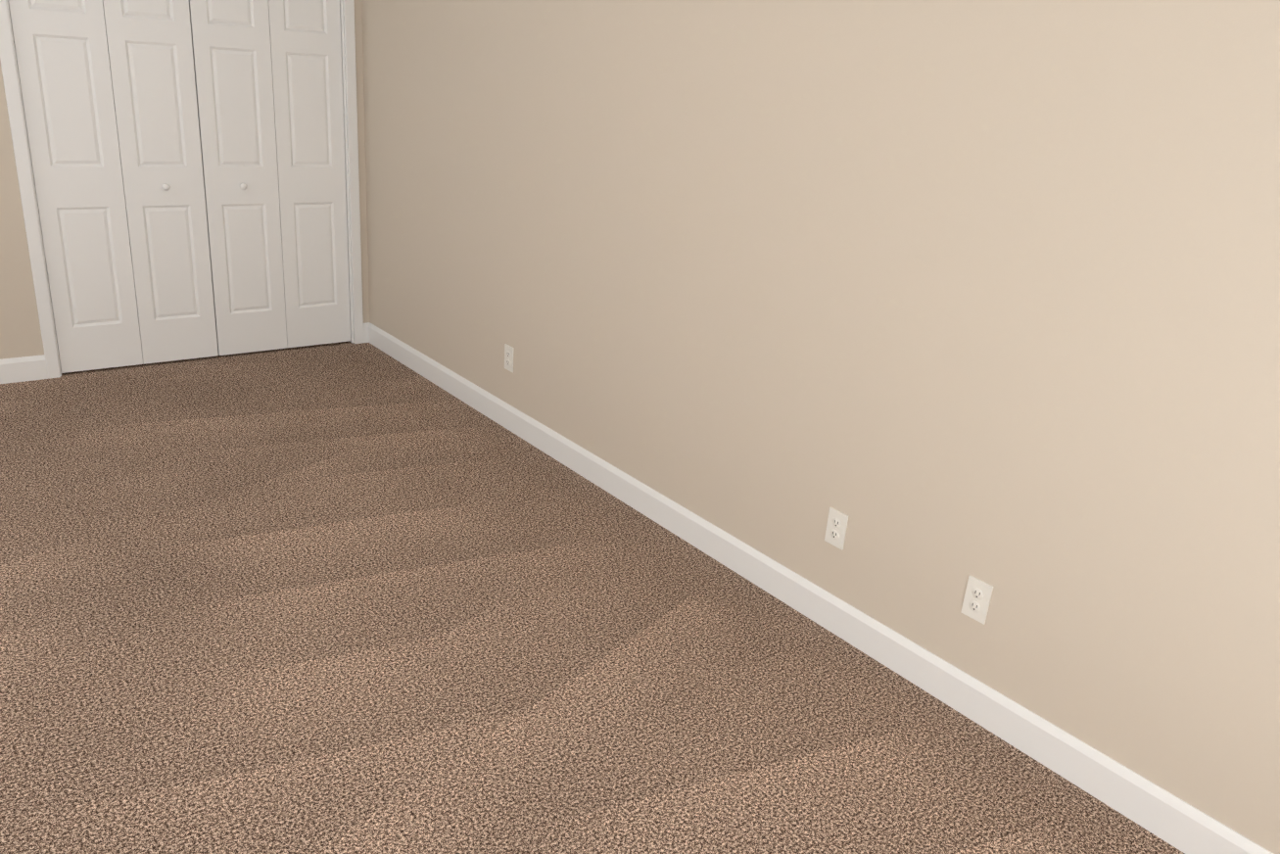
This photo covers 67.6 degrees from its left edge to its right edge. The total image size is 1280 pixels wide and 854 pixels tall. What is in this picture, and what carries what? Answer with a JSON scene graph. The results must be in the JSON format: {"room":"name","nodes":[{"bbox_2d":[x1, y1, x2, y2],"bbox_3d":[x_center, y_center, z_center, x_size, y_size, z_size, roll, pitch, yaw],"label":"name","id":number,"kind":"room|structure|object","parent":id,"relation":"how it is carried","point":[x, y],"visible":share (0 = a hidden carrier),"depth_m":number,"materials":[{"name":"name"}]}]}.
{"room":"empty bedroom","nodes":[
{"label":"empty bedroom","id":0,"kind":"room"},
{"bbox_2d":[0,0,369,359],"bbox_3d":[-2.916,-1.513,4.157,3.770,2.730,0.120,-12,26,-37],"label":"wall","id":1,"kind":"structure","parent":0,"point":[20,332],"depth_m":4.48,"materials":[{"name":"beige paint"}]},
{"bbox_2d":[0,354,47,383],"bbox_3d":[-2.962,-0.274,4.573,0.215,0.118,0.014,-12,26,-37],"label":"baseboard","id":2,"kind":"structure","parent":1,"relation":"attached to","point":[22,369],"depth_m":4.58,"materials":[{"name":"white wood"}]},
{"bbox_2d":[7,0,350,373],"bbox_3d":[-2.194,-1.318,4.800,1.470,2.000,0.065,-12,26,-37],"label":"closet doors","id":3,"kind":"structure","parent":1,"relation":"in","point":[187,157],"depth_m":4.78,"materials":[{"name":"white wood"}]},
{"bbox_2d":[0,0,363,379],"bbox_3d":[-2.212,-1.357,4.813,1.600,2.085,0.137,-12,26,-37],"label":"trim","id":4,"kind":"structure","parent":1,"relation":"attached to","point":[14,97],"depth_m":4.61,"materials":[{"name":"white wood"}]},
{"bbox_2d":[363,322,369,342],"bbox_3d":[-1.602,-0.552,5.605,0.045,0.118,0.014,-12,26,-37],"label":"baseboard","id":5,"kind":"structure","parent":1,"relation":"attached to","point":[365,332],"depth_m":5.59,"materials":[{"name":"white wood"}]},
{"bbox_2d":[0,340,1185,853],"bbox_3d":[-1.409,0.648,2.752,3.770,0.100,6.620,-12,26,-37],"label":"floor","id":6,"kind":"structure","parent":0,"point":[347,597],"depth_m":2.72,"materials":[{"name":"carpet"}]},
{"bbox_2d":[361,0,1279,853],"bbox_3d":[0.322,-0.868,3.122,0.120,2.730,6.000,-12,26,-37],"label":"wall","id":7,"kind":"structure","parent":0,"point":[937,302],"depth_m":2.60,"materials":[{"name":"beige paint"}]},
{"bbox_2d":[504,343,514,372],"bbox_3d":[-0.602,-0.315,4.381,0.008,0.116,0.072,-12,26,-37],"label":"electrical outlet","id":8,"kind":"object","parent":7,"relation":"attached to","point":[508,357],"visible":1,"depth_m":4.38,"materials":[{"name":"white plastic"}]},
{"bbox_2d":[368,322,1273,853],"bbox_3d":[0.172,0.363,3.538,0.014,0.118,5.760,-12,26,-37],"label":"baseboard","id":9,"kind":"structure","parent":7,"relation":"attached to","point":[1175,822],"depth_m":2.85,"materials":[{"name":"white wood"}]},
{"bbox_2d":[824,507,848,550],"bbox_3d":[0.606,0.314,2.958,0.008,0.116,0.072,-12,26,-37],"label":"electrical outlet","id":10,"kind":"object","parent":7,"relation":"attached to","point":[836,527],"visible":1,"depth_m":2.95,"materials":[{"name":"white plastic"}]},
{"bbox_2d":[960,574,993,624],"bbox_3d":[0.913,0.469,2.595,0.008,0.116,0.072,-12,26,-37],"label":"electrical outlet","id":11,"kind":"object","parent":7,"relation":"attached to","point":[976,599],"visible":1,"depth_m":2.59,"materials":[{"name":"white plastic"}]}
]}

